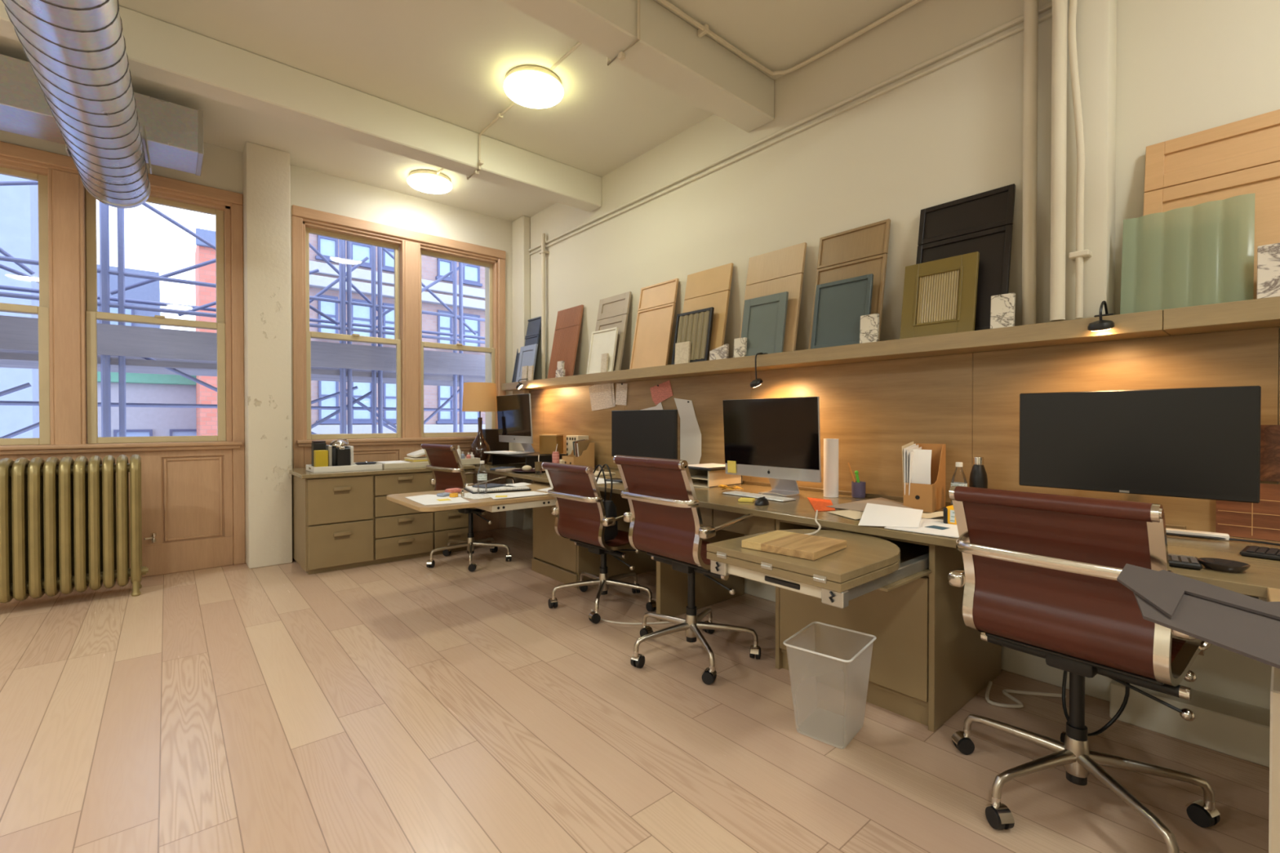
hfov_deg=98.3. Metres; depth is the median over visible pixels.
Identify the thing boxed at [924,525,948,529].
card
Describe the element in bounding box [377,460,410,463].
paper stack
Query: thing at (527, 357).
sample
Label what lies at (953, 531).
paper sheet
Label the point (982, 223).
sample
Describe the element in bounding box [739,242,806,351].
sample
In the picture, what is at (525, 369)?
sample
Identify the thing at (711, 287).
sample
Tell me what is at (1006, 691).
cable
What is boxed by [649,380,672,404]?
note
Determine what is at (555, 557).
pedestal
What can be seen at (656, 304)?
sample
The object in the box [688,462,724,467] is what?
paper sheet
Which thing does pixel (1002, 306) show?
sample
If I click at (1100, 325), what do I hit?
gooseneck lamp
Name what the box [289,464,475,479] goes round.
countertop
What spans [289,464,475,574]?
credenza
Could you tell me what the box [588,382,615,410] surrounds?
note
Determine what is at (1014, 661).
baseboard
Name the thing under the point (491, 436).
speaker box
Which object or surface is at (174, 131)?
air plenum
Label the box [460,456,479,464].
tray
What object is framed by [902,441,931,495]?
paper stack
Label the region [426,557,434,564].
hood
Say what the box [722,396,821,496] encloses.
desktop computer
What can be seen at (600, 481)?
paper sheet
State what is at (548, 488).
paper sheet
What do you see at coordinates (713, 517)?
drawer
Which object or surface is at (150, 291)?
building
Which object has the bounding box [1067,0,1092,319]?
pipe
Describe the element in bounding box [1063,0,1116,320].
column
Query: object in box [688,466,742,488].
tray
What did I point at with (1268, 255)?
sample
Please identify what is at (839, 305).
sample
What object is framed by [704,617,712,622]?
hood
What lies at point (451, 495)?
roll
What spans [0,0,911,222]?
ceiling
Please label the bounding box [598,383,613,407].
note
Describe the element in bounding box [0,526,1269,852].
floor
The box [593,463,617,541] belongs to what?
tote bag
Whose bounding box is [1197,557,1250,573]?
computer mouse
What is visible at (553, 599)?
hood
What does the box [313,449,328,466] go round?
box
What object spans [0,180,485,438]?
scaffolding
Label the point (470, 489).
portfolio
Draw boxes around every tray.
[306,462,382,472]
[373,460,429,469]
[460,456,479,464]
[511,468,545,472]
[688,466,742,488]
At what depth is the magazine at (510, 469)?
4.65 m
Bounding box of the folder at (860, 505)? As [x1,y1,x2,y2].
[826,497,913,511]
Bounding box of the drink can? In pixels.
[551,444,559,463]
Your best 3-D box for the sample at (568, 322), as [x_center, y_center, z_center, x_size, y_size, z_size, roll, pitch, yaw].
[-0.727,-0.805,5.352,0.147,0.693,0.430,0,1,-41]
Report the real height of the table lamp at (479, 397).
0.800 m
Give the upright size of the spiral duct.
0.377 m
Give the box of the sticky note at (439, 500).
[436,498,451,501]
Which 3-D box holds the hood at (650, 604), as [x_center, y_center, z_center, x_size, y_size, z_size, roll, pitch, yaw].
[0.074,1.088,3.432,0.040,0.047,0.062,0,1,-39]
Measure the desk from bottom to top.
0.724 m
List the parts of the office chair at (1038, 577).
frame, leg, leg, backrest, leg, lever, leg, frame, seat, lever knob, lever knob, armrest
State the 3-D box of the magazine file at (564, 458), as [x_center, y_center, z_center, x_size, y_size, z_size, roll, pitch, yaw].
[-0.579,0.260,5.011,0.085,0.230,0.241,1,1,44]
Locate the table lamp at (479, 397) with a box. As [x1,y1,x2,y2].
[462,382,497,464]
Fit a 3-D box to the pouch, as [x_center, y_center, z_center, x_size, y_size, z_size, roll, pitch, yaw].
[-1.256,0.432,3.720,0.060,0.028,0.100,0,1,38]
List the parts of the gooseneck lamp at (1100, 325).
clamp plate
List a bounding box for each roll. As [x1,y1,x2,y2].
[449,493,457,497]
[823,438,838,497]
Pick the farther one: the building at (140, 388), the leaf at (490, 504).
the building at (140, 388)
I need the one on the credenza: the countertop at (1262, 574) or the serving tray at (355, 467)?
the serving tray at (355, 467)
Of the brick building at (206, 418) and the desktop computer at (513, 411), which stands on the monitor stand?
the desktop computer at (513, 411)
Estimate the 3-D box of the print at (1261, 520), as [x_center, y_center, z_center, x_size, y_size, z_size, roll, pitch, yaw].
[2.262,0.305,1.938,0.005,0.200,0.340,0,1,-41]
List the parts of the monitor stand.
riser leg, riser leg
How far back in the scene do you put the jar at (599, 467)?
4.61 m
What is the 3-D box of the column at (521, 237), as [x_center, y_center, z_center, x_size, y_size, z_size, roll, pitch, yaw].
[-1.308,-0.579,6.101,0.090,3.400,0.260,0,1,-41]
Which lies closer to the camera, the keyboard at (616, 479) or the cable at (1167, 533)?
the cable at (1167, 533)
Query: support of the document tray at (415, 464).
on the credenza
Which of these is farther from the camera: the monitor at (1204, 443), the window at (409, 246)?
the window at (409, 246)
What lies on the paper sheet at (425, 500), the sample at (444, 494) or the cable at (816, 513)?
the sample at (444, 494)
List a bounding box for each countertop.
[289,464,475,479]
[469,462,1279,598]
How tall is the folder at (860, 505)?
0.032 m
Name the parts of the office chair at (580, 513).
frame, backrest, leg, leg, leg, frame, seat, armrest, lever, leg, lever, leg, lever knob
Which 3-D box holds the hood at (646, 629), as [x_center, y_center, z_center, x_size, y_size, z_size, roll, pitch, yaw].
[0.036,1.093,3.005,0.062,0.047,0.040,0,1,41]
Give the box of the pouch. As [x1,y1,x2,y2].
[444,488,461,493]
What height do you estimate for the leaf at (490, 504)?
0.071 m
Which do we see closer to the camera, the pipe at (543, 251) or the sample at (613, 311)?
the sample at (613, 311)
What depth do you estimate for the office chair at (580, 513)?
3.42 m
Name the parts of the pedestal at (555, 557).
door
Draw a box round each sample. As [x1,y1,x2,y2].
[436,492,449,497]
[511,315,541,382]
[515,343,537,382]
[521,365,528,381]
[527,365,533,380]
[546,304,583,378]
[555,360,564,377]
[586,327,618,373]
[595,291,631,371]
[600,353,608,372]
[629,278,679,368]
[671,306,714,364]
[674,341,690,364]
[682,262,733,360]
[709,343,728,359]
[733,337,746,357]
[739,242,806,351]
[740,291,788,355]
[808,218,890,349]
[810,273,873,348]
[859,313,879,343]
[899,251,979,338]
[915,183,1015,330]
[990,293,1015,328]
[1120,193,1254,314]
[1142,109,1279,299]
[1257,242,1279,298]
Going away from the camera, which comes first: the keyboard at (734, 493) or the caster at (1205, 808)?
the caster at (1205, 808)
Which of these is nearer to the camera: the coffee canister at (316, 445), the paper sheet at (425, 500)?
the paper sheet at (425, 500)
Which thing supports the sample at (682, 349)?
on the shelf
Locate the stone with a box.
[521,465,531,471]
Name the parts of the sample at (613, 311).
panel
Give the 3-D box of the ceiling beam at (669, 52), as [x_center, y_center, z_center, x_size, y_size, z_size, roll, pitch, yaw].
[-2.089,-2.102,1.207,7.620,0.260,0.220,0,1,-41]
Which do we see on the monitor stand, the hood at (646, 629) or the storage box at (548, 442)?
the storage box at (548, 442)
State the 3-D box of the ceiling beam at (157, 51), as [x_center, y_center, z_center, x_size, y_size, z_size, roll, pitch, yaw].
[-3.301,-2.110,2.624,7.620,0.270,0.190,0,1,-41]
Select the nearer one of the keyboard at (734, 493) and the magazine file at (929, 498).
the magazine file at (929, 498)
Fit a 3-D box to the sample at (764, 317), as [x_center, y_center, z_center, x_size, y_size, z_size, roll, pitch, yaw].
[0.774,-0.633,3.482,0.079,0.383,0.325,0,1,-41]
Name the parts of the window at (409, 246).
sash, sash, sill, head casing, wainscot panel, frame, sash, sash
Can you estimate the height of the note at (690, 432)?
0.560 m
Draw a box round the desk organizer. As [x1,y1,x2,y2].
[566,435,588,456]
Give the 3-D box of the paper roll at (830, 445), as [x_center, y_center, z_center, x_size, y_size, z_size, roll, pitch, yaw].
[1.072,0.231,3.103,0.080,0.325,0.080,0,1,-41]
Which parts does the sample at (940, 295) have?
panel, bead moulding, ribbed glass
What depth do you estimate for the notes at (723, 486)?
3.36 m
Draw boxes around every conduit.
[436,0,640,179]
[657,0,921,75]
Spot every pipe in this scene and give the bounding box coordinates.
[538,233,549,378]
[1022,0,1038,324]
[1049,0,1067,321]
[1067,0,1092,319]
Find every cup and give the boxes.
[534,462,542,475]
[551,451,559,463]
[848,462,866,497]
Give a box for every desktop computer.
[496,393,534,453]
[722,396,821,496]
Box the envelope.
[827,510,863,519]
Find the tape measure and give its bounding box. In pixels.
[942,505,956,524]
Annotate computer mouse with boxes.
[754,496,768,505]
[1197,557,1250,573]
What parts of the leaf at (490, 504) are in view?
rail, slide rail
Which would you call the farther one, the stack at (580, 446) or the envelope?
the stack at (580, 446)
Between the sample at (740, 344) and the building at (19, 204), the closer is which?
the sample at (740, 344)
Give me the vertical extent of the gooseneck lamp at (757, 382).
0.218 m
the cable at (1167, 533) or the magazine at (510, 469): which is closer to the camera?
the cable at (1167, 533)
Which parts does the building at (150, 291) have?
pane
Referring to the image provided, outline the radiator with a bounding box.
[0,454,148,603]
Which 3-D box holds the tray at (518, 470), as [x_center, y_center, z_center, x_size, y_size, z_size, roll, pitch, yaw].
[-0.917,0.369,4.614,0.300,0.016,0.300,0,1,-41]
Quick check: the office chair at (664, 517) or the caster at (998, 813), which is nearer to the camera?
the caster at (998, 813)
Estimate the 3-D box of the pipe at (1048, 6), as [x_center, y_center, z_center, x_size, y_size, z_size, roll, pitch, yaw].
[1.441,-1.863,2.925,0.025,0.060,8.600,0,1,-41]
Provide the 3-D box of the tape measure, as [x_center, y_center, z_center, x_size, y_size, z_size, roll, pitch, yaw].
[1.290,0.364,2.278,0.079,0.075,0.054,0,1,-41]
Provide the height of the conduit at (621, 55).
0.298 m
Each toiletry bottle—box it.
[457,445,461,458]
[461,451,465,458]
[466,452,471,458]
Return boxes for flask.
[968,457,987,488]
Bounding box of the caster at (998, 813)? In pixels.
[986,795,1014,824]
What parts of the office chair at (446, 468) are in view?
frame, backrest, leg, leg, frame, leg, armrest, leg, leg, armrest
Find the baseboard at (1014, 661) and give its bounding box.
[529,517,1112,701]
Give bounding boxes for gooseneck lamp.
[515,378,533,389]
[750,352,767,387]
[1087,300,1115,331]
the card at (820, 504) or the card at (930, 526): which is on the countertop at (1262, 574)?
the card at (820, 504)
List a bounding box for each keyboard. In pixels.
[605,477,622,482]
[722,490,795,502]
[1240,545,1279,560]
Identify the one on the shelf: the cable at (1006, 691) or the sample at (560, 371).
the sample at (560, 371)
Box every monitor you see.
[611,409,677,459]
[1018,386,1261,503]
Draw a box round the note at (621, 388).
[615,383,627,405]
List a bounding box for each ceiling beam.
[0,0,601,212]
[502,0,774,132]
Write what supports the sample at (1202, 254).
on the shelf
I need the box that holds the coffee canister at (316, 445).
[311,440,325,466]
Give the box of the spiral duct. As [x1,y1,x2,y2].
[1,0,151,208]
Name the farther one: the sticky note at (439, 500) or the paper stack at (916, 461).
the sticky note at (439, 500)
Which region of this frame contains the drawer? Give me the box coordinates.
[699,506,775,535]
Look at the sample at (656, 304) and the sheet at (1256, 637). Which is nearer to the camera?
the sheet at (1256, 637)
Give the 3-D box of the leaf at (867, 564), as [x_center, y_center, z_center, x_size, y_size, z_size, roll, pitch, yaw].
[0.781,0.498,2.186,0.957,0.114,0.560,0,1,-41]
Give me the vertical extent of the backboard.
0.759 m
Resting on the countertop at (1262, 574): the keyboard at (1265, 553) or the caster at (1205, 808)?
the keyboard at (1265, 553)
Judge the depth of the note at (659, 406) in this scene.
4.43 m
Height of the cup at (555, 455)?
0.165 m
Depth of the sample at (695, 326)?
3.91 m
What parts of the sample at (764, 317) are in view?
panel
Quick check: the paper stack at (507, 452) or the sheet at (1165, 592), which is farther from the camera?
the paper stack at (507, 452)
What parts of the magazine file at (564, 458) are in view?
panel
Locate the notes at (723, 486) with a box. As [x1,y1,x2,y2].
[718,484,742,489]
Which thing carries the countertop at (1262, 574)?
on the pedestal at (926, 664)
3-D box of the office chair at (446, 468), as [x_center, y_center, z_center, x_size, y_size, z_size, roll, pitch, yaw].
[-1.445,0.637,4.659,0.687,0.994,0.706,0,1,41]
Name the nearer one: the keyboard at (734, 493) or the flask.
the flask
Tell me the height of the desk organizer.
0.290 m
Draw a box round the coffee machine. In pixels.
[325,438,353,466]
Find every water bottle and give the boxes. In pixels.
[477,460,487,493]
[951,462,967,505]
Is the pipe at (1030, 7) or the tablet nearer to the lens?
the pipe at (1030, 7)
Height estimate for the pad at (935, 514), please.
0.021 m
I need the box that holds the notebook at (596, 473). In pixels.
[594,471,615,475]
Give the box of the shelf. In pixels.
[501,296,1279,391]
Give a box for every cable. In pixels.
[591,609,670,624]
[804,510,821,534]
[985,680,1066,708]
[1062,670,1129,736]
[1166,532,1279,546]
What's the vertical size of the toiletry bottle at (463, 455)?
0.110 m
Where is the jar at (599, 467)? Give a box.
[598,465,604,471]
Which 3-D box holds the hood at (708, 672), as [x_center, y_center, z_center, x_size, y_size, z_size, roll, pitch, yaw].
[0.310,1.097,2.493,0.062,0.047,0.040,0,1,27]
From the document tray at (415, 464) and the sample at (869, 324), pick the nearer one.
the sample at (869, 324)
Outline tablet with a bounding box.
[471,483,506,488]
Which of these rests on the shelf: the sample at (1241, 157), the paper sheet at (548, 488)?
the sample at (1241, 157)
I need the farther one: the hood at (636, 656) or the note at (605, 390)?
the note at (605, 390)
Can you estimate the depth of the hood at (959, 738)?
1.96 m
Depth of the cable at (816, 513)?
2.33 m
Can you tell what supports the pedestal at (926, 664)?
on the floor
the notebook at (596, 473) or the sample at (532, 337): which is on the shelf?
the sample at (532, 337)
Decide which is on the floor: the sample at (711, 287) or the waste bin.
the waste bin
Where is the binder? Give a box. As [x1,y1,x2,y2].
[406,448,425,457]
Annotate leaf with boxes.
[386,482,555,512]
[706,528,931,608]
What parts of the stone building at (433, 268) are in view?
pane, pane, pane, pane, pane, pane, pane, pane, pane, cornice, cornice, cornice, pane, pane, pane, pane, pane, pane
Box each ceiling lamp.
[407,168,452,193]
[503,65,563,108]
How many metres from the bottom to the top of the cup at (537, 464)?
0.100 m
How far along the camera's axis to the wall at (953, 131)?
2.98 m
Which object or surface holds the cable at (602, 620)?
on the floor
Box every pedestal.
[531,480,656,588]
[775,519,1001,732]
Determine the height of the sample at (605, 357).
0.161 m
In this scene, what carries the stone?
on the tray at (518, 470)
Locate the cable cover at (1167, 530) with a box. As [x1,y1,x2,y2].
[1165,528,1229,541]
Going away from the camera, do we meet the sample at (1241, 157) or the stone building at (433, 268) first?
the sample at (1241, 157)
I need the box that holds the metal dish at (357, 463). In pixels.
[354,462,377,465]
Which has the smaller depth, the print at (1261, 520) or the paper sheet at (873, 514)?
the print at (1261, 520)
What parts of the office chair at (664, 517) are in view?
frame, backrest, leg, leg, frame, leg, leg, seat, lever, leg, lever knob, armrest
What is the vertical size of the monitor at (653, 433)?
0.505 m
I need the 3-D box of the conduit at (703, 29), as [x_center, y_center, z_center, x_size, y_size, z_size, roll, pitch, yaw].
[0.251,-2.209,1.990,2.996,0.040,1.630,0,1,-41]
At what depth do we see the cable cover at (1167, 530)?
2.01 m
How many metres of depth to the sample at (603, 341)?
4.78 m
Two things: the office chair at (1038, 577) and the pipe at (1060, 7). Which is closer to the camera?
the office chair at (1038, 577)
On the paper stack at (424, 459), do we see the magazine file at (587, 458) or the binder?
the binder
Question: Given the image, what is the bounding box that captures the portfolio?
[463,484,531,493]
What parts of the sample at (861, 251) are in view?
panel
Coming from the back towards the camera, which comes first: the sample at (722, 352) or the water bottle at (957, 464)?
the sample at (722, 352)
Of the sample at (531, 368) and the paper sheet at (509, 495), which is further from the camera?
the sample at (531, 368)
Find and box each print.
[1215,483,1279,541]
[1260,425,1279,481]
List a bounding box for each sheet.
[404,494,469,505]
[457,492,491,499]
[487,491,547,499]
[502,482,531,487]
[537,487,551,491]
[595,477,616,484]
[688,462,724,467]
[857,502,923,528]
[884,516,959,537]
[1116,564,1279,620]
[1133,569,1279,669]
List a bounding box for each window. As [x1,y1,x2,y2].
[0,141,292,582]
[291,204,506,532]
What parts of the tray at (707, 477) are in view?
tray lid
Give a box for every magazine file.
[562,449,573,464]
[567,442,594,468]
[903,443,946,512]
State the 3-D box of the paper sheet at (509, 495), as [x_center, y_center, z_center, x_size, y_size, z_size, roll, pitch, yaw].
[-0.828,0.444,3.619,0.400,0.002,0.270,0,1,-41]
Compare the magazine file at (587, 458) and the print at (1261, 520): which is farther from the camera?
the magazine file at (587, 458)
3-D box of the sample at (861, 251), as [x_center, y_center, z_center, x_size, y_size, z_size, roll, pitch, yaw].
[1.175,-0.784,3.130,0.144,0.692,0.420,0,1,-41]
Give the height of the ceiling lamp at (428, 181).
0.085 m
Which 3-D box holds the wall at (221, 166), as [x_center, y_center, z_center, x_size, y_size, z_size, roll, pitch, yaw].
[-4.364,-0.557,3.881,7.620,3.400,0.340,0,1,-41]
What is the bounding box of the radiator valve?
[144,532,156,542]
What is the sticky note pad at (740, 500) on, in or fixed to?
on the countertop at (1262, 574)
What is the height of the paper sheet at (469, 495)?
0.002 m
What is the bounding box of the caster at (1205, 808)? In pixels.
[1185,798,1220,817]
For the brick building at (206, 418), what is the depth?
23.66 m
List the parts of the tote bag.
handle, handle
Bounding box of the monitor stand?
[484,450,566,468]
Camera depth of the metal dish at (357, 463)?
4.62 m
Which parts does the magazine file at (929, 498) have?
panel, panel, panel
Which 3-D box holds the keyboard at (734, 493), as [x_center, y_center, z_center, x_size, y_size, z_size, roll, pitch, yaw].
[0.701,0.385,3.134,0.217,0.017,0.430,0,1,-39]
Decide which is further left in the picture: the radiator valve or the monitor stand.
the radiator valve
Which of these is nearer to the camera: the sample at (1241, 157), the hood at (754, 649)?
the sample at (1241, 157)
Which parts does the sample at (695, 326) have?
fluted glass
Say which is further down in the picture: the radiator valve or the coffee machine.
the radiator valve
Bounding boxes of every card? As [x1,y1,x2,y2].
[807,497,835,511]
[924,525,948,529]
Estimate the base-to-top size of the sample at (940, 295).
0.383 m
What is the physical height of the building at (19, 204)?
23.000 m
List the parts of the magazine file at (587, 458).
panel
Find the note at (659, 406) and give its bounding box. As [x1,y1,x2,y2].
[642,402,662,409]
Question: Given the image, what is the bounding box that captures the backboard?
[528,326,1279,532]
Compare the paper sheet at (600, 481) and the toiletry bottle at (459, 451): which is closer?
the paper sheet at (600, 481)
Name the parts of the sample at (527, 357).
panel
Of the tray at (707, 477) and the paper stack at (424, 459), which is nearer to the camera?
the tray at (707, 477)
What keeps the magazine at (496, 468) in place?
on the countertop at (1262, 574)
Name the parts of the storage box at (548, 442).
box lid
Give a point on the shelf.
(1264, 313)
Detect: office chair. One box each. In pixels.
[420,443,515,572]
[541,462,656,623]
[613,455,760,684]
[947,485,1220,852]
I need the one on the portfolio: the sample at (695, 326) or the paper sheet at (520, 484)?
the paper sheet at (520, 484)
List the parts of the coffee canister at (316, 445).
canister lid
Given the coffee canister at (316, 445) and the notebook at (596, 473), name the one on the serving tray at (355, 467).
the coffee canister at (316, 445)
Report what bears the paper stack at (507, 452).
on the monitor stand
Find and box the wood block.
[742,530,846,560]
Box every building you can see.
[0,173,39,438]
[97,264,160,328]
[97,371,196,437]
[195,227,217,435]
[309,233,485,434]
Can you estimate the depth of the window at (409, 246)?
5.41 m
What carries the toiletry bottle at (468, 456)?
in the tray at (475, 460)
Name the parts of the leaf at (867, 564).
rail, slide rail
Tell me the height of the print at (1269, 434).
0.200 m
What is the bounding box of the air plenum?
[0,53,203,176]
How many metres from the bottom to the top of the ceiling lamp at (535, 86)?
0.085 m
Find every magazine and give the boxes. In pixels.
[489,466,515,470]
[495,467,517,471]
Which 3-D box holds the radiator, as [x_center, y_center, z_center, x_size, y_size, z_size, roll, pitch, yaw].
[-3.767,0.670,3.574,0.878,0.952,0.294,0,1,-41]
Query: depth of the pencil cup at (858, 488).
3.06 m
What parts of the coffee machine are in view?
water tank, lever handle, spout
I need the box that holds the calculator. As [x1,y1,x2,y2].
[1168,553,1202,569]
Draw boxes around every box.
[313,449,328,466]
[482,429,509,462]
[538,434,564,453]
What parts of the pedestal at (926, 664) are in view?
door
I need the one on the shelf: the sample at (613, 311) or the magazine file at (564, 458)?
the sample at (613, 311)
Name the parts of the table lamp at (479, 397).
lamp shade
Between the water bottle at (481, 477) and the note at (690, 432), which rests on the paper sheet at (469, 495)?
the water bottle at (481, 477)
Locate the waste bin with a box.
[782,622,876,749]
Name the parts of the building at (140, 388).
pane, cornice, pane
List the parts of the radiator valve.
valve handle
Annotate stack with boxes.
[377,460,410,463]
[404,456,428,462]
[484,450,529,454]
[572,439,590,457]
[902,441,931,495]
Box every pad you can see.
[737,497,755,502]
[921,511,943,518]
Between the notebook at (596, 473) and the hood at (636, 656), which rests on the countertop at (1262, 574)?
the notebook at (596, 473)
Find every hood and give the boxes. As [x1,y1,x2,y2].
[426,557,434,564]
[549,595,557,602]
[588,608,600,618]
[631,651,644,661]
[640,622,653,634]
[646,597,656,608]
[701,665,716,676]
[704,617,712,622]
[750,641,759,654]
[951,727,973,745]
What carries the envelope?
on the countertop at (1262, 574)
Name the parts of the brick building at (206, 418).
cornice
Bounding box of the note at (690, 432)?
[674,398,701,464]
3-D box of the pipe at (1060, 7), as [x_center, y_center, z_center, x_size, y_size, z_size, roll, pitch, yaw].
[1.741,-1.342,2.298,0.051,1.800,0.052,0,1,-41]
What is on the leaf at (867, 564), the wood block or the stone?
the wood block
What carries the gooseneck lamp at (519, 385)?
attached to the shelf
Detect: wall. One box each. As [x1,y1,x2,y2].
[0,129,512,527]
[529,0,1279,709]
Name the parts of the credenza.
drawer, drawer, pull, pull, drawer, drawer, drawer, drawer, pull, pull, pull, drawer, drawer, pull, pull, drawer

